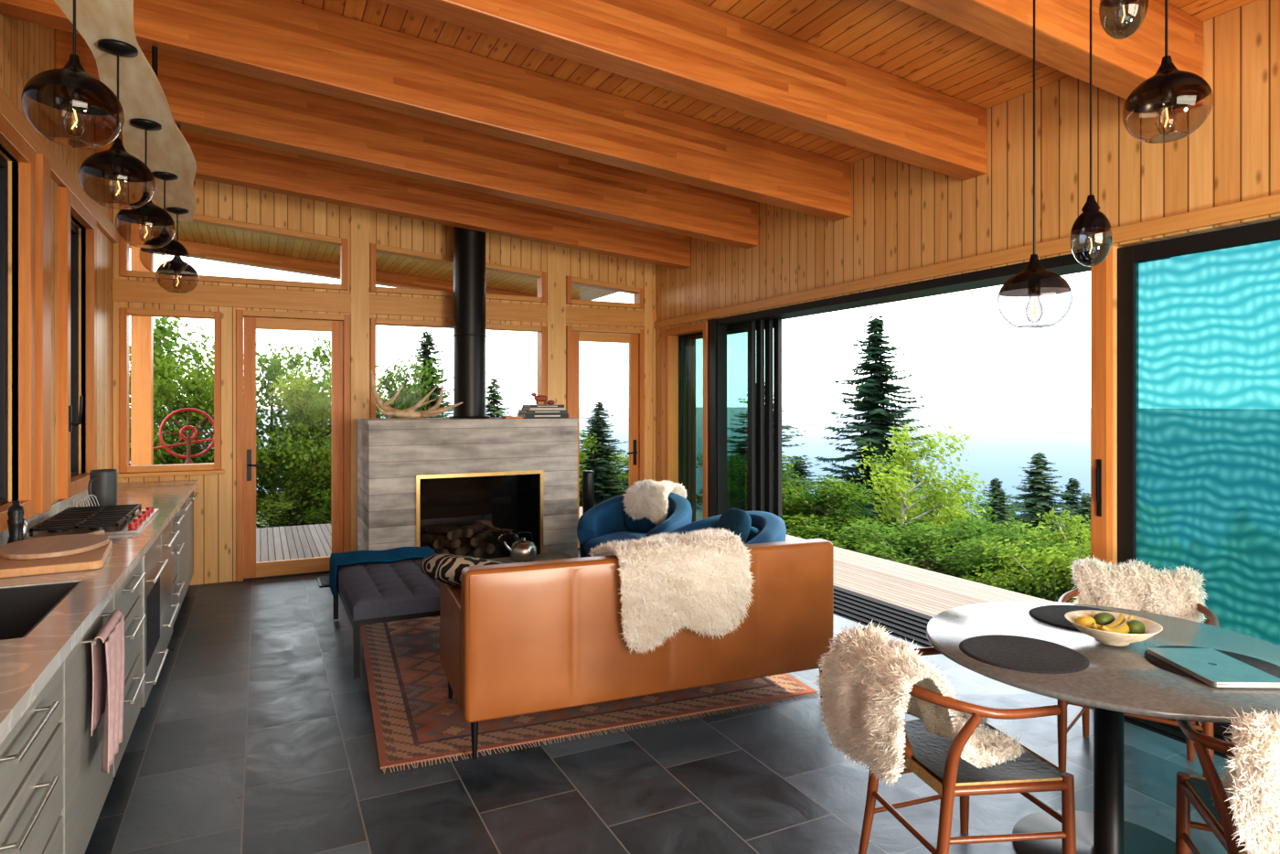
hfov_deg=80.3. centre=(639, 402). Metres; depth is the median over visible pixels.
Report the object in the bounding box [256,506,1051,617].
deck
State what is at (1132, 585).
sheepskin throw
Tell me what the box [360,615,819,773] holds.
rug
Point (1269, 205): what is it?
trim
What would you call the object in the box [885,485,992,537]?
deciduous tree
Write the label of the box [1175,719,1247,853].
dining chair
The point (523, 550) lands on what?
kettle
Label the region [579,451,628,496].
shrub
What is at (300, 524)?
shrub
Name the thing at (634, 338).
door
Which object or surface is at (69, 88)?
globe pendant lamp
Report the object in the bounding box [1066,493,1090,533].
spruce tree
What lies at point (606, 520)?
armchair
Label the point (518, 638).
leather sofa
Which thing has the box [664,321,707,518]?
window
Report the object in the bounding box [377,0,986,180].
ceiling beam
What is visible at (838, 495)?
deciduous tree
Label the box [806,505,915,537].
shrub
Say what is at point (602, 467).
spruce tree
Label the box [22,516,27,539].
salt shaker
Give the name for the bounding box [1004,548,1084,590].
shrub
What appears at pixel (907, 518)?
shrub
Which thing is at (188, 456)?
sculpture
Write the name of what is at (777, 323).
door
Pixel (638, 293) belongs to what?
window
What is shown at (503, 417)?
book
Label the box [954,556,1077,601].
shrub
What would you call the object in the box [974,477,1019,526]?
spruce tree
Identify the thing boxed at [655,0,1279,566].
wall
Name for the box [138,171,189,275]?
globe pendant lamp
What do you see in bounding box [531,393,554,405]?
figurine
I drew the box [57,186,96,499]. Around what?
window
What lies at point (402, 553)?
throw blanket
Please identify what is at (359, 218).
wooden posts
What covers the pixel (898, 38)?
ceiling
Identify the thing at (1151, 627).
bowl
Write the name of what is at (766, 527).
armchair
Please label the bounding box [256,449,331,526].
shrub
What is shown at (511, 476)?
fireplace
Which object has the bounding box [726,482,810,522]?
shrub
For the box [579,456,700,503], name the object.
shrub
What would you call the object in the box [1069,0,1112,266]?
pendant lamp
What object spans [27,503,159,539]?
gas cooktop
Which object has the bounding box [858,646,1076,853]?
dining chair
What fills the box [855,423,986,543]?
deciduous tree
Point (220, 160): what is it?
ceiling beam
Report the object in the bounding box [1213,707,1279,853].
sheepskin throw
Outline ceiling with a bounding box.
[54,0,1256,300]
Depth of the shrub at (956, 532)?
10.35 m
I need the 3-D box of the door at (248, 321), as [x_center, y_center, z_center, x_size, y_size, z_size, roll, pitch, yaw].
[-3.165,0.381,6.954,0.936,2.398,0.189,0,0,-27]
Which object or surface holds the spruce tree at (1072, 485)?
on the ground
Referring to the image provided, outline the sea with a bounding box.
[129,406,1090,525]
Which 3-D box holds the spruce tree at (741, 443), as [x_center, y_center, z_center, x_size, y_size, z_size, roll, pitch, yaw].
[2.346,1.470,14.829,3.978,3.779,3.830,0,0,-6]
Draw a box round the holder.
[582,470,594,513]
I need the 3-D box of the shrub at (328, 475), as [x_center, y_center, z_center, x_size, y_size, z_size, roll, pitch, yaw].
[-5.142,1.778,12.463,1.766,1.846,1.493,0,0,-5]
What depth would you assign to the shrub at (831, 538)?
11.17 m
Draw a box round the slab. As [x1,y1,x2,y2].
[54,0,196,222]
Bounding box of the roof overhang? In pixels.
[129,232,537,297]
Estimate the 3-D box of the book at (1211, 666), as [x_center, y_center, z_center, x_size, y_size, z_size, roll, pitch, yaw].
[1.789,0.825,2.370,0.215,0.016,0.310,0,0,1]
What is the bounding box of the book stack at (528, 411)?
[517,405,568,418]
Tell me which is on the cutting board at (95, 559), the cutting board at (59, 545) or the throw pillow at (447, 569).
the cutting board at (59, 545)
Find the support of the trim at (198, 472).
attached to the wall at (215, 504)
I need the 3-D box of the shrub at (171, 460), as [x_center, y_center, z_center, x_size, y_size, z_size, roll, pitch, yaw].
[-7.237,1.595,11.616,2.489,1.916,2.029,0,0,-10]
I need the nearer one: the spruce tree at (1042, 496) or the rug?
the rug
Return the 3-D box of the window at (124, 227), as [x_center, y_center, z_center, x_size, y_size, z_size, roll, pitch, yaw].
[-3.566,-1.362,6.773,1.776,0.620,0.155,0,0,-27]
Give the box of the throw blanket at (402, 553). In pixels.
[329,546,437,598]
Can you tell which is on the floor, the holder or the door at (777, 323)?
the holder
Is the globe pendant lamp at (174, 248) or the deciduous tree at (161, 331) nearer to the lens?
the globe pendant lamp at (174, 248)
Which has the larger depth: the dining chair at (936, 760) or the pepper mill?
the pepper mill
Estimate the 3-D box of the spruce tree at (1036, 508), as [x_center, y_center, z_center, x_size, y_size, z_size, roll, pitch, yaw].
[9.960,4.141,19.027,3.208,3.122,3.089,0,0,20]
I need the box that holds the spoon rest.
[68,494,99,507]
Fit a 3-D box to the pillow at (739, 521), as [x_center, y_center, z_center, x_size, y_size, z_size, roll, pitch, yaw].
[0.652,0.920,5.402,0.203,0.321,0.360,0,0,-20]
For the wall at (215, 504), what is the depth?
6.73 m
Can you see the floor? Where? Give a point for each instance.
(254, 733)
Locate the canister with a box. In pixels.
[87,469,117,506]
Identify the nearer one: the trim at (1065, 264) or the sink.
the sink
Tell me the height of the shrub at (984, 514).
2.076 m
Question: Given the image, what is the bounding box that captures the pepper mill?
[6,499,24,543]
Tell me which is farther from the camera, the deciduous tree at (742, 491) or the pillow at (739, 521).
the deciduous tree at (742, 491)
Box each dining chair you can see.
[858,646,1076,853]
[1056,588,1219,777]
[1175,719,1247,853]
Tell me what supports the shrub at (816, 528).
on the ground
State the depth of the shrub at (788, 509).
13.26 m
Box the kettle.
[503,531,536,562]
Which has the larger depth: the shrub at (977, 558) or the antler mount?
the shrub at (977, 558)
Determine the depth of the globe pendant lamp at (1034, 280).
2.51 m
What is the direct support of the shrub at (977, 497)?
on the ground
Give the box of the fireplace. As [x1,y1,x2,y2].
[356,416,578,558]
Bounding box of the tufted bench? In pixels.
[332,558,439,679]
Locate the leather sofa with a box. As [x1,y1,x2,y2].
[439,538,833,758]
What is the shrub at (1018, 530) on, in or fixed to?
on the ground
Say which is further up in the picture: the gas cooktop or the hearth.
the gas cooktop
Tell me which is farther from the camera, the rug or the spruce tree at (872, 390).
the spruce tree at (872, 390)
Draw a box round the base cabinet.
[0,490,198,853]
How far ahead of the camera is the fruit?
2.64 m
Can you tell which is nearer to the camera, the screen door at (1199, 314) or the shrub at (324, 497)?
the screen door at (1199, 314)
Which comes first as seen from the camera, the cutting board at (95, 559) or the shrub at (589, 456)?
the cutting board at (95, 559)
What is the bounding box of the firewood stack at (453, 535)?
[419,522,495,557]
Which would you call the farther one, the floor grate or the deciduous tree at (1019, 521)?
the deciduous tree at (1019, 521)
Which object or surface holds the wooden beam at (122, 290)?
attached to the wall at (215, 504)
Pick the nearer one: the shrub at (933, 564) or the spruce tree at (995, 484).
the shrub at (933, 564)
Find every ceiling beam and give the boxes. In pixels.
[0,0,851,221]
[54,29,757,248]
[94,115,690,269]
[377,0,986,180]
[896,0,1203,117]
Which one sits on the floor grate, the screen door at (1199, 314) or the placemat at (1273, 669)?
the screen door at (1199, 314)
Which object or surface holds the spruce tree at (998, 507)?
on the ground
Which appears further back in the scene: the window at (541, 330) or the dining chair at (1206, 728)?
the window at (541, 330)
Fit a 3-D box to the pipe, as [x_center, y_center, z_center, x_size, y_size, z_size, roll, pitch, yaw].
[-1.619,-0.908,7.218,0.380,2.116,0.380,0,0,-27]
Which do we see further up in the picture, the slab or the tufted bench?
the slab
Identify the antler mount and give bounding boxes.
[370,370,463,418]
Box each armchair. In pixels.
[576,491,692,557]
[666,511,786,544]
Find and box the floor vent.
[316,576,330,586]
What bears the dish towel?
hanging from the base cabinet
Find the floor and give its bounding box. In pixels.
[84,549,1231,853]
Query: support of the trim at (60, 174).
attached to the wall at (26, 48)
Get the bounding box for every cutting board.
[0,529,109,559]
[0,540,112,577]
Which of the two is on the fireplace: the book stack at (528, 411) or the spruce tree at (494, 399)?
the book stack at (528, 411)
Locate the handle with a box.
[68,395,83,431]
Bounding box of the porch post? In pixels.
[130,223,153,465]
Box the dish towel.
[90,609,125,773]
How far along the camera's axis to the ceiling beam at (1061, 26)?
3.26 m
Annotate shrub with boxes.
[156,442,260,490]
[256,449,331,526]
[256,490,305,527]
[256,508,331,528]
[260,458,331,526]
[289,480,331,525]
[295,488,331,525]
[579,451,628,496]
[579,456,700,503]
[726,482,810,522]
[743,496,826,529]
[784,512,885,552]
[785,516,826,537]
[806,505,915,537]
[823,529,865,550]
[824,521,978,573]
[837,513,1024,581]
[844,517,1014,579]
[863,518,927,552]
[932,564,951,575]
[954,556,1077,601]
[958,506,998,538]
[960,522,1069,575]
[960,534,1090,603]
[966,494,1026,526]
[977,525,1090,603]
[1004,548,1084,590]
[1023,507,1090,561]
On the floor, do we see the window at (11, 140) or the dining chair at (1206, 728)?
the dining chair at (1206, 728)
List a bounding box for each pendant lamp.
[21,0,124,149]
[78,39,155,209]
[115,118,175,248]
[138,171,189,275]
[155,207,198,293]
[996,0,1072,328]
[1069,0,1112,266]
[1098,0,1149,39]
[1121,0,1213,143]
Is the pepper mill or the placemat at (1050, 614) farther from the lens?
the pepper mill
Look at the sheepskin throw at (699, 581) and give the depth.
3.60 m
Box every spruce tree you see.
[395,330,453,417]
[411,364,453,417]
[485,378,511,416]
[579,401,628,506]
[579,418,627,486]
[695,382,843,521]
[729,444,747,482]
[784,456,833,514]
[810,314,944,523]
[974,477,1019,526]
[981,488,1023,537]
[990,452,1090,539]
[1022,504,1055,544]
[1053,477,1089,525]
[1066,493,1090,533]
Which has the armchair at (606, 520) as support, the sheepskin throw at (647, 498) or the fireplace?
the sheepskin throw at (647, 498)
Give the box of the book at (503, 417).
[501,416,522,418]
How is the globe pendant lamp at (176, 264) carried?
hanging from the slab
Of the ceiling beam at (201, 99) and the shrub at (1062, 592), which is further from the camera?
the shrub at (1062, 592)
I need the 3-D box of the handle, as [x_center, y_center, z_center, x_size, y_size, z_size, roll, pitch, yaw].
[-3.476,0.070,4.679,0.068,0.220,0.030,0,0,-27]
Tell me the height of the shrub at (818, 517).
0.817 m
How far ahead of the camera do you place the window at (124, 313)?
6.46 m
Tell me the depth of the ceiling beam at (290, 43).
4.45 m
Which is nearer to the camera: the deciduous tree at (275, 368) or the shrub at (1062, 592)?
the shrub at (1062, 592)
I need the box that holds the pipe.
[448,226,490,418]
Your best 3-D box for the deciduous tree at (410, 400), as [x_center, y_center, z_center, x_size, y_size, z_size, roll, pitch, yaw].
[-4.339,0.978,13.142,2.136,3.641,2.569,0,0,-26]
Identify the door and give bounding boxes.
[236,309,350,581]
[565,325,644,549]
[678,319,781,522]
[1117,219,1279,738]
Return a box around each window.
[0,112,34,532]
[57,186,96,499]
[119,201,347,290]
[119,307,221,472]
[370,243,545,302]
[370,318,545,418]
[565,276,643,309]
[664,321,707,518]
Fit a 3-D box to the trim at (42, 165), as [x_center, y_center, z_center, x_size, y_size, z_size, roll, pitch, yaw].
[-3.229,-0.362,4.076,0.069,1.905,0.180,0,0,-27]
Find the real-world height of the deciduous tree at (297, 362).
4.018 m
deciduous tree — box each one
[129,316,213,463]
[129,336,280,496]
[178,337,331,528]
[256,344,413,498]
[260,365,383,526]
[321,354,443,418]
[579,429,608,503]
[695,450,795,511]
[700,463,802,531]
[764,469,884,540]
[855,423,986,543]
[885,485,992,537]
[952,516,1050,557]
[1000,521,1089,541]
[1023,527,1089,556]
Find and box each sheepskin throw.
[586,527,754,654]
[621,479,687,525]
[814,620,1025,787]
[1069,554,1208,623]
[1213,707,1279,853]
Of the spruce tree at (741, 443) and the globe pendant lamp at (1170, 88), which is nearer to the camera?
the globe pendant lamp at (1170, 88)
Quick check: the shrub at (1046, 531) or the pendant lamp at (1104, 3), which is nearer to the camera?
the pendant lamp at (1104, 3)
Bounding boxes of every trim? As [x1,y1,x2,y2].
[0,86,117,243]
[34,152,51,513]
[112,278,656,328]
[117,469,224,478]
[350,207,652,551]
[654,193,1279,328]
[707,250,1090,517]
[1090,244,1112,565]
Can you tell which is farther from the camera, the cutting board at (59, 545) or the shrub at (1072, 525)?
the shrub at (1072, 525)
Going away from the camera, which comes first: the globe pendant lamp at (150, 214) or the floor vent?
the globe pendant lamp at (150, 214)
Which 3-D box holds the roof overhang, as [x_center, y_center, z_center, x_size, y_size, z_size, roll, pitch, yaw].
[-4.109,-1.917,11.569,6.800,0.776,0.170,0,0,-27]
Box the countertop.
[0,480,197,744]
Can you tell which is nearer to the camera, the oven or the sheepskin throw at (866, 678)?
the sheepskin throw at (866, 678)
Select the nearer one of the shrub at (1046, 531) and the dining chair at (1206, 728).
the dining chair at (1206, 728)
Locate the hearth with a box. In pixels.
[486,552,574,564]
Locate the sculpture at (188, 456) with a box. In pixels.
[153,407,213,463]
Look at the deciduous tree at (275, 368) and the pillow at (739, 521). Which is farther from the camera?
the deciduous tree at (275, 368)
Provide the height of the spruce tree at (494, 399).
3.315 m
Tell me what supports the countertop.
on the base cabinet
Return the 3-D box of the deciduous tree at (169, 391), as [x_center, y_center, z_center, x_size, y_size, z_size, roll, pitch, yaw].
[-6.526,0.771,11.165,1.945,3.430,2.301,0,0,33]
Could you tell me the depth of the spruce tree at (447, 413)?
16.69 m
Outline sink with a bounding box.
[0,581,80,639]
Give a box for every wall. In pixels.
[0,11,112,503]
[112,178,655,585]
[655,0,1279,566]
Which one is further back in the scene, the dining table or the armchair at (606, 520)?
the armchair at (606, 520)
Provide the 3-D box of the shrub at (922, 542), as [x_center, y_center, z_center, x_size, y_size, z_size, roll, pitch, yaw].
[3.727,2.253,9.734,2.149,1.432,2.585,0,0,37]
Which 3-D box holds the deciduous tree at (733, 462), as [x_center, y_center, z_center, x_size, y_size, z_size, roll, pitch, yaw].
[1.901,1.922,14.228,2.002,2.019,2.409,0,0,14]
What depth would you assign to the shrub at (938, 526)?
11.12 m
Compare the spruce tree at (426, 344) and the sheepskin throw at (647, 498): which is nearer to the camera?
the sheepskin throw at (647, 498)
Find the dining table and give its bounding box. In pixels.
[926,600,1279,853]
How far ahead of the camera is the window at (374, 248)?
7.49 m
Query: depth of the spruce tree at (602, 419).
16.08 m
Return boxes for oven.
[138,518,180,707]
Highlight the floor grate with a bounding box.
[833,585,1232,759]
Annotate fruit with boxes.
[1074,611,1144,634]
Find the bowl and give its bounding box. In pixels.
[1064,609,1162,646]
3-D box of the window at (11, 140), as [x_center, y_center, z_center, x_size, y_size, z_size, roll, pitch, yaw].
[-2.630,-0.360,2.743,0.150,1.900,2.640,0,0,-27]
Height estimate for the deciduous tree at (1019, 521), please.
2.332 m
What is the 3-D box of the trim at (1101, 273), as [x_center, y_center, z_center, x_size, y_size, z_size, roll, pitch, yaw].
[2.486,0.371,4.033,0.205,2.392,0.086,0,0,-27]
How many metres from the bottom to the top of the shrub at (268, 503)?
1.221 m
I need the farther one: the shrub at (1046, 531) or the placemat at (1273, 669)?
the shrub at (1046, 531)
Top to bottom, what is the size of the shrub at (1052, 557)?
1.665 m
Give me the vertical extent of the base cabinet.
0.865 m
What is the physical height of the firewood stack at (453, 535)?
0.270 m
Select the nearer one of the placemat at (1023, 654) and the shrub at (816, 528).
the placemat at (1023, 654)
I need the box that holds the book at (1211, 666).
[1147,647,1279,687]
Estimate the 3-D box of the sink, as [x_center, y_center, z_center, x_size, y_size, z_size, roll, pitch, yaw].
[-2.107,0.782,2.424,0.398,0.215,0.778,0,0,-27]
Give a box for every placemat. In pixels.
[959,634,1089,673]
[1028,605,1116,630]
[1144,645,1279,679]
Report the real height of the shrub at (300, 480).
1.544 m
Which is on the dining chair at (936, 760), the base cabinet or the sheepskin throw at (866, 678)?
the sheepskin throw at (866, 678)
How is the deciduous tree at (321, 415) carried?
on the ground
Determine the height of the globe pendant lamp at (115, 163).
0.594 m
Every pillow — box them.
[419,554,503,586]
[714,507,751,543]
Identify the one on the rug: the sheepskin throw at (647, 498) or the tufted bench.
the tufted bench
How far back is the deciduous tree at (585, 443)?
13.61 m
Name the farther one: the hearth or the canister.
the hearth
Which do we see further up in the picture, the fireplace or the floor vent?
the fireplace
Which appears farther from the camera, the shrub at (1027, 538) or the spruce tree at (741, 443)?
the spruce tree at (741, 443)
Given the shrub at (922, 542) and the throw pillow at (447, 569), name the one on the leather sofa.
the throw pillow at (447, 569)

